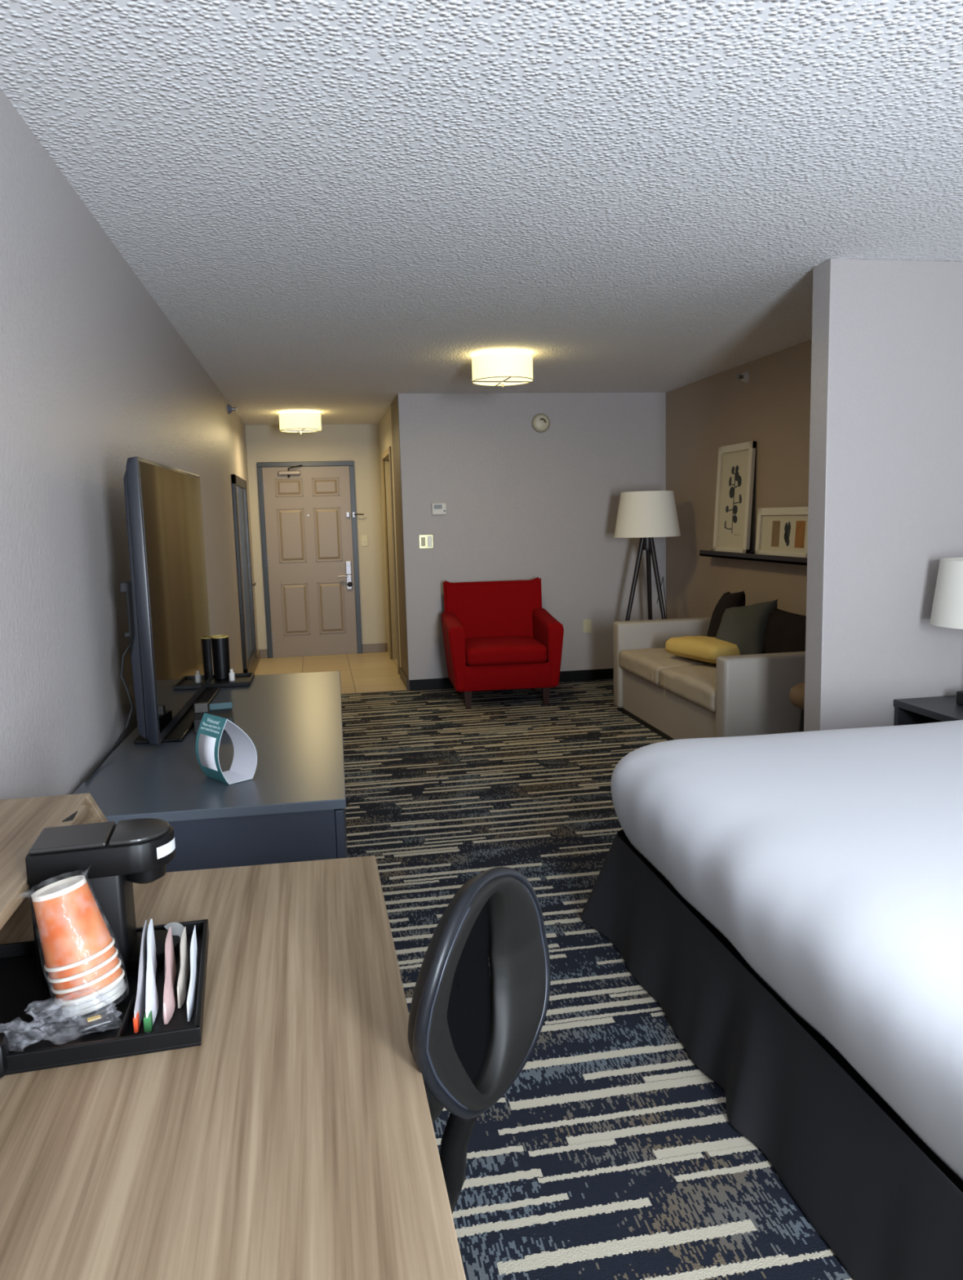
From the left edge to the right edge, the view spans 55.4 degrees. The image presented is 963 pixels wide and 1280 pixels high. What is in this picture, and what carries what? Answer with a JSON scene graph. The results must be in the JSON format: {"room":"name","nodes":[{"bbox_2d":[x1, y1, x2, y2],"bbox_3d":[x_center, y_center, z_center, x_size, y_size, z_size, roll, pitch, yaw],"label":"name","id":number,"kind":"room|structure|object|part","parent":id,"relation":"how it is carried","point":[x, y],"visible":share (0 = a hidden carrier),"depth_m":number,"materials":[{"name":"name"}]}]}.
{"room":"hotel room","nodes":[
{"label":"hotel room","id":0,"kind":"room"},
{"bbox_2d":[0,87,258,799],"bbox_3d":[-1.485,-0.308,4.213,0.120,2.440,11.369,-3,8,-10],"label":"wall","id":1,"kind":"structure","parent":0,"point":[95,375],"depth_m":2.56,"materials":[{"name":"grey paint"}]},
{"bbox_2d":[227,404,237,413],"bbox_3d":[-2.063,-1.912,7.595,0.070,0.084,0.084,-3,8,-10],"label":"sprinkler","id":2,"kind":"object","parent":1,"relation":"attached to","point":[230,408],"visible":1,"depth_m":7.57,"materials":[{"name":"grey metal"}]},
{"bbox_2d":[231,474,257,673],"bbox_3d":[-2.143,-0.588,8.315,0.030,1.740,1.300,-3,8,-10],"label":"wall mirror","id":3,"kind":"object","parent":1,"relation":"attached to","point":[240,505],"visible":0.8,"depth_m":8.22,"materials":[{"name":"black mirror"}]},
{"bbox_2d":[236,485,253,662],"bbox_3d":[-2.151,-0.603,8.317,0.012,1.570,1.130,-3,8,-10],"label":"mirror glass","id":4,"kind":"object","parent":3,"relation":"attached to","point":[242,498],"depth_m":8.46,"materials":[{"name":"grey"}]},
{"bbox_2d":[251,649,260,672],"bbox_3d":[-2.228,0.255,8.992,0.012,0.095,1.679,-3,8,-10],"label":"baseboard","id":5,"kind":"structure","parent":1,"relation":"attached to","point":[258,652],"depth_m":9.37,"materials":[{"name":"brown tile"}]},
{"bbox_2d":[244,423,386,657],"bbox_3d":[-1.690,-1.058,9.842,1.493,2.440,0.120,-3,8,-10],"label":"wall","id":6,"kind":"structure","parent":0,"point":[358,443],"depth_m":9.74,"materials":[{"name":"beige paint"}]},
{"bbox_2d":[262,464,357,657],"bbox_3d":[-1.815,-0.835,9.732,0.907,2.019,0.111,-3,8,-10],"label":"door","id":7,"kind":"structure","parent":6,"relation":"in","point":[308,509],"depth_m":9.77,"materials":[{"name":"brown paint"}]},
{"bbox_3d":[-1.947,-1.764,9.571,0.156,0.127,0.079,-3,8,-10],"label":"closer arm","id":8,"kind":"part","parent":7,"relation":"part of","materials":[{"name":"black metal"}]},
{"bbox_3d":[-1.466,-0.681,9.810,0.134,0.036,0.052,-3,8,-10],"label":"lever handle","id":9,"kind":"part","parent":7,"relation":"part of","materials":[{"name":"silver metal"}]},
{"bbox_3d":[-1.425,-0.695,9.851,0.062,0.305,0.024,-3,8,-10],"label":"lock plate","id":10,"kind":"part","parent":7,"relation":"part of","materials":[{"name":"silver metal"}]},
{"bbox_2d":[257,460,362,657],"bbox_3d":[-1.819,-0.853,9.769,1.000,2.060,0.032,-3,8,-10],"label":"trim","id":11,"kind":"structure","parent":6,"relation":"attached to","point":[260,464],"depth_m":9.72,"materials":[{"name":"grey painted metal"}]},
{"bbox_2d":[259,643,387,657],"bbox_3d":[-1.706,0.116,9.923,1.373,0.095,0.012,-3,8,-10],"label":"baseboard","id":12,"kind":"structure","parent":6,"relation":"attached to","point":[377,647],"depth_m":10.00,"materials":[{"name":"brown tile"}]},
{"bbox_2d":[352,511,364,517],"bbox_3d":[-1.313,-1.334,9.754,0.124,0.056,0.044,-2,8,-1],"label":"guard","id":13,"kind":"object","parent":6,"relation":"attached to","point":[353,513],"visible":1,"depth_m":9.76,"materials":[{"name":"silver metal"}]},
{"bbox_2d":[360,535,368,546],"bbox_3d":[-1.258,-1.065,9.850,0.075,0.118,0.016,-3,8,-10],"label":"light switch","id":14,"kind":"object","parent":6,"relation":"attached to","point":[364,539],"visible":1,"depth_m":9.85,"materials":[{"name":"beige plastic"}]},
{"bbox_2d":[377,395,407,676],"bbox_3d":[-0.805,-0.942,8.798,0.122,2.440,2.261,-3,8,-10],"label":"wall","id":15,"kind":"structure","parent":0,"point":[385,440],"depth_m":8.36,"materials":[{"name":"beige paint"}]},
{"bbox_2d":[381,446,399,674],"bbox_3d":[-0.882,-0.779,8.919,0.028,2.090,1.000,-3,8,-10],"label":"trim","id":16,"kind":"structure","parent":15,"relation":"attached to","point":[387,452],"depth_m":8.63,"materials":[{"name":"beige wood"}]},
{"bbox_2d":[388,459,397,659],"bbox_3d":[-0.808,-0.755,8.936,0.040,2.025,0.880,-3,8,-10],"label":"door","id":17,"kind":"structure","parent":15,"relation":"in","point":[388,460],"depth_m":9.33,"materials":[{"name":"brown paint"}]},
{"bbox_2d":[396,393,409,689],"bbox_3d":[-0.654,-0.788,7.627,0.004,2.440,0.118,-3,8,-10],"label":"trim","id":18,"kind":"structure","parent":15,"relation":"attached to","point":[397,410],"depth_m":7.60,"materials":[{"name":"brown paint"}]},
{"bbox_2d":[400,666,408,689],"bbox_3d":[-0.681,0.336,8.069,0.014,0.095,0.652,-3,8,-10],"label":"baseboard","id":19,"kind":"structure","parent":15,"relation":"attached to","point":[403,677],"depth_m":7.99,"materials":[{"name":"brown"}]},
{"bbox_2d":[0,0,962,425],"bbox_3d":[0.335,-1.660,4.370,3.891,0.100,11.369,-3,8,-10],"label":"ceiling","id":20,"kind":"structure","parent":0,"point":[337,207],"depth_m":2.67,"materials":[{"name":"white paint"}]},
{"bbox_2d":[279,410,321,434],"bbox_3d":[-1.679,-2.009,8.503,0.392,0.200,0.392,-5,8,-21],"label":"ceiling lamp","id":21,"kind":"object","parent":20,"relation":"attached to","point":[297,421],"visible":1,"depth_m":8.35,"materials":[{"name":"white fabric"}]},
{"bbox_2d":[283,428,319,431],"bbox_3d":[-1.678,-1.951,8.510,0.368,0.004,0.368,-5,8,-21],"label":"diffuser","id":22,"kind":"object","parent":21,"relation":"attached to","point":[284,429],"depth_m":8.50,"materials":[{"name":"beige"}]},
{"bbox_2d":[471,351,533,386],"bbox_3d":[0.131,-1.688,5.748,0.392,0.200,0.392,-3,8,-13],"label":"ceiling lamp","id":23,"kind":"object","parent":20,"relation":"attached to","point":[499,368],"visible":1,"depth_m":5.60,"materials":[{"name":"white fabric"}]},
{"bbox_2d":[475,377,531,384],"bbox_3d":[0.133,-1.631,5.756,0.368,0.004,0.368,-3,8,-13],"label":"diffuser","id":24,"kind":"object","parent":23,"relation":"attached to","point":[478,380],"depth_m":5.75,"materials":[{"name":"beige"}]},
{"bbox_2d":[398,392,666,688],"bbox_3d":[0.528,-0.848,7.833,2.398,2.440,0.120,-3,8,-10],"label":"wall","id":25,"kind":"structure","parent":0,"point":[523,503],"depth_m":7.71,"materials":[{"name":"grey paint"}]},
{"bbox_2d":[418,534,433,548],"bbox_3d":[-0.457,-0.814,7.589,0.120,0.116,0.014,-3,8,-10],"label":"switch plate","id":26,"kind":"object","parent":25,"relation":"attached to","point":[425,541],"visible":1,"depth_m":7.59,"materials":[{"name":"beige plastic"}]},
{"bbox_2d":[431,502,447,515],"bbox_3d":[-0.349,-1.081,7.567,0.124,0.100,0.029,-3,8,-10],"label":"thermostat","id":27,"kind":"object","parent":25,"relation":"attached to","point":[437,508],"visible":1,"depth_m":7.56,"materials":[{"name":"white plastic"}]},
{"bbox_2d":[408,668,613,690],"bbox_3d":[0.513,0.326,7.914,2.277,0.092,0.012,-3,8,-10],"label":"baseboard","id":28,"kind":"structure","parent":25,"relation":"attached to","point":[603,673],"depth_m":7.94,"materials":[{"name":"black plastic"}]},
{"bbox_2d":[531,413,550,432],"bbox_3d":[0.497,-1.803,7.617,0.156,0.156,0.049,-3,8,-10],"label":"smoke detector","id":29,"kind":"object","parent":25,"relation":"attached to","point":[540,423],"visible":1,"depth_m":7.60,"materials":[{"name":"beige plastic"}]},
{"bbox_2d":[582,618,591,632],"bbox_3d":[0.916,-0.120,7.932,0.075,0.118,0.008,-3,8,-10],"label":"wall outlet","id":30,"kind":"object","parent":25,"relation":"attached to","point":[587,623],"visible":1,"depth_m":7.93,"materials":[{"name":"beige plastic"}]},
{"bbox_2d":[254,651,854,1279],"bbox_3d":[0.404,0.856,4.707,3.891,0.100,11.369,-3,8,-10],"label":"floor","id":31,"kind":"structure","parent":0,"point":[611,1154],"depth_m":2.58,"materials":[{"name":"carpet"}]},
{"bbox_2d":[72,671,347,872],"bbox_3d":[-0.806,0.658,3.157,0.681,0.770,1.930,-3,8,-9],"label":"dresser","id":32,"kind":"object","parent":31,"relation":"on","point":[292,808],"visible":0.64,"depth_m":2.35,"materials":[{"name":"grey wood"}]},
{"bbox_2d":[84,456,220,782],"bbox_3d":[-1.073,-0.146,3.066,0.184,0.861,1.440,-3,8,-8],"label":"television","id":33,"kind":"object","parent":32,"relation":"on","point":[169,634],"visible":1,"depth_m":2.89,"materials":[{"name":"black plastic"}]},
{"bbox_3d":[-1.060,-0.010,2.775,0.038,0.330,0.030,-3,8,-8],"label":"mount rail","id":34,"kind":"part","parent":33,"relation":"part of","materials":[{"name":"black metal"}]},
{"bbox_2d":[193,702,234,733],"bbox_3d":[-0.890,0.249,3.047,0.124,0.075,0.200,-4,8,-16],"label":"holder","id":35,"kind":"object","parent":32,"relation":"on","point":[224,710],"visible":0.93,"depth_m":3.05,"materials":[{"name":"black"}]},
{"bbox_2d":[195,712,257,784],"bbox_3d":[-0.671,0.279,2.408,0.113,0.172,0.119,-9,11,-44],"label":"folded card","id":36,"kind":"object","parent":32,"relation":"on","point":[244,763],"visible":1,"depth_m":2.40,"materials":[{"name":"white paper"}]},
{"bbox_2d":[205,672,254,688],"bbox_3d":[-1.073,0.171,3.879,0.200,0.018,0.240,-3,8,-9],"label":"serving tray","id":37,"kind":"object","parent":32,"relation":"on","point":[245,679],"visible":0.57,"depth_m":3.85,"materials":[{"name":"black plastic"}]},
{"bbox_2d":[210,634,230,679],"bbox_3d":[-1.117,0.074,3.930,0.076,0.186,0.076,-3,8,-10],"label":"tumbler","id":38,"kind":"object","parent":37,"relation":"on","point":[220,643],"visible":0.94,"depth_m":3.90,"materials":[{"name":"black plastic"}]},
{"bbox_2d":[228,668,235,680],"bbox_3d":[-1.058,0.148,3.884,0.024,0.050,0.024,-3,8,-10],"label":"bottle","id":39,"kind":"object","parent":37,"relation":"on","point":[232,677],"visible":1,"depth_m":3.88,"materials":[{"name":"white plastic"}]},
{"bbox_3d":[-0.392,0.478,2.549,0.021,0.212,0.634,-3,8,-9],"label":"drawer","id":40,"kind":"part","parent":32,"relation":"part of","materials":[{"name":"grey wood"}]},
{"bbox_2d":[0,855,466,1279],"bbox_3d":[-0.430,0.930,1.150,0.756,0.745,1.562,-3,8,-10],"label":"desk","id":41,"kind":"object","parent":31,"relation":"on","point":[297,1141],"visible":0.96,"depth_m":1.06,"materials":[{"name":"brown wood"}]},
{"bbox_2d":[0,1032,8,1078],"bbox_3d":[-0.658,0.535,1.085,0.152,0.068,0.190,-4,8,-18],"label":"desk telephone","id":42,"kind":"object","parent":41,"relation":"on","point":[4,1048],"visible":0.95,"depth_m":1.16,"materials":[{"name":"black plastic"}]},
{"bbox_2d":[0,793,108,929],"bbox_3d":[-0.682,0.486,1.045,0.276,0.174,1.561,-3,8,-10],"label":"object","id":43,"kind":"object","parent":41,"relation":"on","point":[22,820],"visible":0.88,"depth_m":1.62,"materials":[{"name":"brown wood"}]},
{"bbox_3d":[-0.819,0.390,1.796,0.276,0.172,0.022,-3,8,-10],"label":"panel","id":44,"kind":"part","parent":43,"relation":"part of","materials":[{"name":"brown wood"}]},
{"bbox_2d":[0,919,208,1075],"bbox_3d":[-0.622,0.511,1.344,0.424,0.045,0.351,-3,8,-13],"label":"tray","id":45,"kind":"object","parent":41,"relation":"on","point":[39,1037],"depth_m":1.28,"materials":[{"name":"black plastic"}]},
{"bbox_2d":[54,966,124,1004],"bbox_3d":[-0.571,0.452,1.323,0.104,0.123,0.096,5,10,40],"label":"paper cup","id":46,"kind":"object","parent":45,"relation":"on","point":[82,994],"visible":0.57,"depth_m":1.29,"materials":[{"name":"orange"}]},
{"bbox_2d":[50,955,121,994],"bbox_3d":[-0.576,0.436,1.322,0.104,0.123,0.096,5,10,40],"label":"paper cup","id":47,"kind":"object","parent":46,"relation":"on","point":[82,982],"visible":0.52,"depth_m":1.29,"materials":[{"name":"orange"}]},
{"bbox_2d":[47,945,118,982],"bbox_3d":[-0.580,0.420,1.320,0.104,0.123,0.096,5,10,40],"label":"paper cup","id":48,"kind":"object","parent":47,"relation":"on","point":[80,971],"visible":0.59,"depth_m":1.28,"materials":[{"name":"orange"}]},
{"bbox_2d":[31,875,114,972],"bbox_3d":[-0.584,0.404,1.319,0.104,0.123,0.096,5,10,40],"label":"paper cup","id":49,"kind":"object","parent":48,"relation":"on","point":[73,930],"visible":1,"depth_m":1.28,"materials":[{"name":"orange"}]},
{"bbox_3d":[-0.565,0.503,1.327,0.088,0.028,0.090,0,8,13],"label":"travel cap","id":50,"kind":"part","parent":45,"relation":"part of","materials":[{"name":"white plastic"}]},
{"bbox_3d":[-0.563,0.511,1.327,0.088,0.028,0.090,0,8,13],"label":"travel cap","id":51,"kind":"part","parent":45,"relation":"part of","materials":[{"name":"white plastic"}]},
{"bbox_3d":[-0.561,0.518,1.328,0.088,0.028,0.090,0,8,13],"label":"travel cap","id":52,"kind":"part","parent":45,"relation":"part of","materials":[{"name":"white plastic"}]},
{"bbox_2d":[25,817,180,982],"bbox_3d":[-0.588,0.406,1.450,0.208,0.213,0.120,-3,8,-14],"label":"coffee maker","id":53,"kind":"object","parent":45,"relation":"on","point":[110,856],"visible":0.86,"depth_m":1.40,"materials":[{"name":"black plastic"}]},
{"bbox_3d":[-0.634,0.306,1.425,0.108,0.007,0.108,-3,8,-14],"label":"water tank","id":54,"kind":"part","parent":53,"relation":"part of","materials":[{"name":"black plastic"}]},
{"bbox_3d":[-0.537,0.300,1.449,0.084,0.007,0.108,-3,8,-14],"label":"lid","id":55,"kind":"part","parent":53,"relation":"part of","materials":[{"name":"black plastic"}]},
{"bbox_3d":[-0.534,0.365,1.458,0.068,0.032,0.068,-3,8,-14],"label":"spout","id":56,"kind":"part","parent":53,"relation":"part of","materials":[{"name":"black plastic"}]},
{"bbox_2d":[133,920,147,1033],"bbox_3d":[-0.502,0.491,1.357,0.012,0.061,0.236,-4,8,-16],"label":"sachet","id":57,"kind":"object","parent":45,"relation":"in","point":[140,1006],"visible":0.91,"depth_m":1.31,"materials":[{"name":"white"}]},
{"bbox_2d":[143,918,158,1032],"bbox_3d":[-0.488,0.489,1.353,0.019,0.066,0.229,-4,8,-18],"label":"sachet","id":58,"kind":"object","parent":45,"relation":"in","point":[151,1009],"visible":0.99,"depth_m":1.31,"materials":[{"name":"white paper"}]},
{"bbox_2d":[162,926,176,1024],"bbox_3d":[-0.463,0.492,1.357,0.017,0.058,0.190,-4,8,-17],"label":"packet","id":59,"kind":"object","parent":45,"relation":"in","point":[169,1002],"visible":1,"depth_m":1.33,"materials":[{"name":"paper"}]},
{"bbox_2d":[164,922,184,939],"bbox_3d":[-0.500,0.480,1.506,0.037,0.033,0.020,2,8,22],"label":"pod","id":60,"kind":"object","parent":45,"relation":"on","point":[177,929],"visible":0.59,"depth_m":1.50,"materials":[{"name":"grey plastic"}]},
{"bbox_2d":[177,926,188,1008],"bbox_3d":[-0.449,0.488,1.375,0.012,0.060,0.140,-3,8,-14],"label":"sachet","id":61,"kind":"object","parent":45,"relation":"on","point":[184,971],"visible":1,"depth_m":1.36,"materials":[{"name":"beige paper"}]},
{"bbox_2d":[186,925,197,1022],"bbox_3d":[-0.432,0.492,1.368,0.011,0.052,0.200,-3,8,-14],"label":"sachet","id":62,"kind":"object","parent":45,"relation":"on","point":[193,948],"visible":1,"depth_m":1.35,"materials":[{"name":"white paper"}]},
{"bbox_3d":[-0.561,0.511,1.256,0.134,0.052,0.078,-3,8,-10],"label":"plastic bag","id":63,"kind":"object","parent":45,"relation":"on","visible":0},
{"bbox_2d":[75,1009,117,1032],"bbox_3d":[-0.530,0.525,1.264,0.050,0.013,0.034,-6,9,-30],"label":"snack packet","id":64,"kind":"object","parent":63,"relation":"in","point":[100,1020],"visible":1,"depth_m":1.26,"materials":[{"name":"clear plastic"}]},
{"bbox_2d":[341,689,409,694],"bbox_3d":[-1.058,0.448,7.650,0.914,0.006,0.024,-3,8,-10],"label":"trim","id":65,"kind":"structure","parent":31,"relation":"on","point":[404,690],"depth_m":7.67,"materials":[{"name":"grey metal"}]},
{"bbox_2d":[408,866,551,1213],"bbox_3d":[-0.245,0.774,1.445,0.643,0.963,0.497,2,9,27],"label":"office chair","id":66,"kind":"object","parent":31,"relation":"on","point":[473,1032],"visible":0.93,"depth_m":1.34,"materials":[{"name":"black plastic"}]},
{"bbox_3d":[-0.313,0.795,1.502,0.412,0.100,0.430,2,9,27],"label":"seat","id":67,"kind":"part","parent":66,"relation":"part of","materials":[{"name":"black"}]},
{"bbox_3d":[-0.017,0.498,1.307,0.043,0.314,0.171,2,9,27],"label":"backrest","id":68,"kind":"part","parent":66,"relation":"part of","materials":[{"name":"black fabric"}]},
{"bbox_3d":[0.002,0.498,1.298,0.085,0.374,0.396,2,9,27],"label":"backrest frame","id":69,"kind":"part","parent":66,"relation":"part of","materials":[{"name":"black plastic"}]},
{"bbox_2d":[440,577,564,708],"bbox_3d":[0.142,0.001,7.265,0.874,0.930,0.822,-2,8,-7],"label":"armchair","id":70,"kind":"object","parent":31,"relation":"on","point":[498,635],"visible":1,"depth_m":7.05,"materials":[{"name":"red fabric"}]},
{"bbox_3d":[-0.222,0.077,7.172,0.122,0.534,0.700,-2,8,-7],"label":"arm","id":71,"kind":"part","parent":70,"relation":"part of","materials":[{"name":"red fabric"}]},
{"bbox_3d":[-0.102,0.450,6.951,0.060,0.135,0.060,-2,8,-7],"label":"leg","id":72,"kind":"part","parent":70,"relation":"part of","materials":[{"name":"brown wood"}]},
{"bbox_3d":[0.099,-0.178,7.555,0.809,0.650,0.194,-2,8,-7],"label":"backrest","id":73,"kind":"part","parent":70,"relation":"part of","materials":[{"name":"red fabric"}]},
{"bbox_2d":[465,635,547,666],"bbox_3d":[0.155,0.076,7.187,0.627,0.161,0.645,-2,8,-7],"label":"seat cushion","id":74,"kind":"object","parent":70,"relation":"on","point":[480,651],"depth_m":6.90,"materials":[{"name":"red fabric"}]},
{"bbox_3d":[0.153,0.235,7.261,0.788,0.195,0.700,-2,8,-7],"label":"frame","id":75,"kind":"part","parent":70,"relation":"part of","materials":[{"name":"red fabric"}]},
{"bbox_3d":[0.493,0.424,7.024,0.060,0.135,0.060,-2,8,-7],"label":"leg","id":76,"kind":"part","parent":70,"relation":"part of","materials":[{"name":"brown wood"}]},
{"bbox_3d":[0.524,0.044,7.263,0.122,0.534,0.700,-2,8,-7],"label":"arm","id":77,"kind":"part","parent":70,"relation":"part of","materials":[{"name":"red fabric"}]},
{"bbox_2d":[612,490,680,693],"bbox_3d":[1.321,-0.402,7.524,0.555,1.600,0.885,-1,8,3],"label":"floor lamp","id":78,"kind":"object","parent":31,"relation":"on","point":[646,516],"visible":0.94,"depth_m":7.10,"materials":[{"name":"beige fabric"}]},
{"bbox_3d":[1.179,-0.210,7.337,0.294,1.277,0.042,-3,8,-10],"label":"leg","id":79,"kind":"part","parent":78,"relation":"part of","materials":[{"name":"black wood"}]},
{"bbox_3d":[1.311,-0.996,7.261,0.524,0.352,0.524,-3,8,-10],"label":"lamp shade","id":80,"kind":"part","parent":78,"relation":"part of","materials":[{"name":"beige fabric"}]},
{"bbox_3d":[1.377,-0.239,7.514,0.041,1.277,0.294,1,8,16],"label":"leg","id":81,"kind":"part","parent":78,"relation":"part of","materials":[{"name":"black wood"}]},
{"bbox_3d":[1.431,-0.204,7.245,0.042,1.277,0.294,-8,10,-38],"label":"leg","id":82,"kind":"part","parent":78,"relation":"part of","materials":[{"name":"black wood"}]},
{"bbox_3d":[1.528,-0.138,7.742,0.020,0.803,0.522,1,8,19],"label":"power cord","id":83,"kind":"part","parent":78,"relation":"part of","materials":[{"name":"black plastic"}]},
{"bbox_2d":[613,617,805,740],"bbox_3d":[1.551,0.286,5.888,0.876,0.655,1.890,-3,8,-10],"label":"sofa","id":84,"kind":"object","parent":31,"relation":"on","point":[675,697],"visible":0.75,"depth_m":5.42,"materials":[{"name":"beige fabric"}]},
{"bbox_3d":[1.400,0.160,6.745,0.865,0.625,0.130,-3,8,-10],"label":"arm","id":85,"kind":"part","parent":84,"relation":"part of","materials":[{"name":"beige fabric"}]},
{"bbox_2d":[619,648,713,686],"bbox_3d":[1.403,0.163,6.261,0.727,0.167,0.809,-3,8,-10],"label":"seat cushion","id":86,"kind":"object","parent":84,"relation":"on","point":[645,665],"depth_m":6.14,"materials":[{"name":"beige fabric"}]},
{"bbox_3d":[1.184,0.453,5.843,0.040,0.295,1.630,-3,8,-10],"label":"panel","id":87,"kind":"part","parent":84,"relation":"part of","materials":[{"name":"beige fabric"}]},
{"bbox_2d":[660,664,716,713],"bbox_3d":[1.548,0.266,5.468,0.729,0.167,0.809,-3,8,-10],"label":"seat cushion","id":88,"kind":"object","parent":84,"relation":"on","point":[695,686],"depth_m":5.42,"materials":[{"name":"beige fabric"}]},
{"bbox_2d":[665,635,740,663],"bbox_3d":[1.466,0.056,5.909,0.346,0.141,0.566,-5,8,-22],"label":"lumbar pillow","id":89,"kind":"object","parent":84,"relation":"on","point":[702,648],"visible":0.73,"depth_m":5.77,"materials":[{"name":"yellow fabric"}]},
{"bbox_2d":[706,591,746,637],"bbox_3d":[1.674,-0.128,6.293,0.229,0.454,0.483,-1,8,4],"label":"cushion","id":90,"kind":"object","parent":84,"relation":"on","point":[728,600],"visible":0.44,"depth_m":6.18,"materials":[{"name":"black fabric"}]},
{"bbox_2d":[713,599,777,664],"bbox_3d":[1.655,-0.037,5.809,0.288,0.452,0.497,-7,9,-33],"label":"throw pillow","id":91,"kind":"object","parent":84,"relation":"on","point":[745,626],"visible":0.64,"depth_m":5.69,"materials":[{"name":"grey fabric"}]},
{"bbox_3d":[1.712,0.382,5.028,0.865,0.625,0.130,-3,8,-10],"label":"arm","id":92,"kind":"part","parent":84,"relation":"part of","materials":[{"name":"grey fabric"}]},
{"bbox_2d":[764,608,806,653],"bbox_3d":[1.849,0.016,5.451,0.229,0.361,0.803,-3,8,-8],"label":"cushion","id":93,"kind":"object","parent":84,"relation":"on","point":[785,631],"visible":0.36,"depth_m":5.42,"materials":[{"name":"black fabric"}]},
{"bbox_2d":[580,720,962,1279],"bbox_3d":[1.564,0.728,2.419,2.116,0.686,2.144,-3,8,-10],"label":"bed","id":94,"kind":"object","parent":31,"relation":"on","point":[790,904],"visible":1,"depth_m":2.03,"materials":[{"name":"white fabric"}]},
{"bbox_2d":[789,682,804,732],"bbox_3d":[1.761,0.506,4.597,0.424,0.553,0.424,-3,8,-10],"label":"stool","id":95,"kind":"object","parent":31,"relation":"on","point":[797,695],"visible":0.15,"depth_m":4.55,"materials":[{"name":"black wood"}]},
{"bbox_3d":[1.755,0.281,4.567,0.424,0.100,0.424,-3,8,-10],"label":"seat","id":96,"kind":"part","parent":95,"relation":"part of","materials":[{"name":"beige wood"}]},
{"bbox_3d":[1.635,0.542,4.691,0.066,0.462,0.036,4,9,35],"label":"leg","id":97,"kind":"part","parent":95,"relation":"part of","materials":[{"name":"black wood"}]},
{"bbox_2d":[893,695,962,725],"bbox_3d":[2.095,0.570,3.900,0.520,0.592,0.435,-3,8,-10],"label":"nightstand","id":98,"kind":"object","parent":31,"relation":"on","point":[910,711],"visible":0.21,"depth_m":3.95,"materials":[{"name":"grey laminate"}]},
{"bbox_3d":[2.071,0.558,4.104,0.494,0.562,0.025,-3,8,-10],"label":"panel","id":99,"kind":"part","parent":98,"relation":"part of","materials":[{"name":"grey laminate"}]},
{"bbox_2d":[929,557,962,705],"bbox_3d":[2.100,-0.028,3.811,0.430,0.615,0.430,-3,8,-10],"label":"bedside lamp","id":100,"kind":"object","parent":98,"relation":"on","point":[948,604],"visible":1,"depth_m":3.74,"materials":[{"name":"white fabric"}]},
{"bbox_3d":[2.096,-0.199,3.788,0.430,0.270,0.430,-3,8,-10],"label":"lamp shade","id":101,"kind":"part","parent":100,"relation":"part of","materials":[{"name":"beige fabric"}]},
{"bbox_2d":[666,338,812,618],"bbox_3d":[2.003,-0.653,6.081,0.120,2.440,3.873,-3,8,-10],"label":"wall","id":102,"kind":"structure","parent":0,"point":[772,410],"depth_m":6.58,"materials":[{"name":"beige paint"}]},
{"bbox_2d":[736,370,749,382],"bbox_3d":[1.801,-1.819,6.343,0.070,0.084,0.084,-3,8,-10],"label":"sprinkler","id":103,"kind":"object","parent":102,"relation":"attached to","point":[744,377],"visible":1,"depth_m":6.33,"materials":[{"name":"grey metal"}]},
{"bbox_2d":[699,549,807,565],"bbox_3d":[1.904,-0.538,5.999,0.115,0.048,2.070,-3,8,-10],"label":"ledge","id":104,"kind":"object","parent":102,"relation":"attached to","point":[751,556],"visible":0.49,"depth_m":6.10,"materials":[{"name":"black wood"}]},
{"bbox_2d":[712,440,756,553],"bbox_3d":[1.802,-1.000,6.556,0.073,0.785,0.540,-3,8,-10],"label":"framed picture","id":105,"kind":"object","parent":104,"relation":"on","point":[736,462],"visible":0.91,"depth_m":6.53,"materials":[{"name":"beige paper"}]},
{"bbox_2d":[717,449,749,549],"bbox_3d":[1.805,-0.999,6.557,0.004,0.689,0.444,0,7,-10],"label":"art print","id":106,"kind":"object","parent":105,"relation":"attached to","point":[733,482],"depth_m":6.57,"materials":[{"name":"beige paper"}]},
{"bbox_2d":[755,506,808,557],"bbox_3d":[1.929,-0.678,5.847,0.047,0.331,0.700,-3,8,-10],"label":"framed picture","id":107,"kind":"object","parent":104,"relation":"on","point":[780,531],"visible":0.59,"depth_m":5.86,"materials":[{"name":"beige"}]},
{"bbox_3d":[1.910,-0.690,5.956,0.002,0.166,0.098,0,7,-10],"label":"print panel","id":108,"kind":"part","parent":107,"relation":"part of","materials":[{"name":"brown paper"}]},
{"bbox_2d":[760,515,808,553],"bbox_3d":[1.933,-0.678,5.848,0.004,0.238,0.608,0,7,-10],"label":"art print","id":109,"kind":"object","parent":107,"relation":"attached to","point":[767,522],"depth_m":5.87},
{"bbox_3d":[1.965,-0.651,5.657,0.002,0.166,0.110,0,7,-10],"label":"print panel","id":110,"kind":"part","parent":107,"relation":"part of","materials":[{"name":"orange paper"}]},
{"bbox_2d":[804,258,962,731],"bbox_3d":[1.871,-0.376,4.037,0.872,2.440,0.139,-3,8,-10],"label":"wall partition","id":111,"kind":"structure","parent":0,"point":[886,468],"depth_m":3.91,"materials":[{"name":"grey paint"}]}
]}

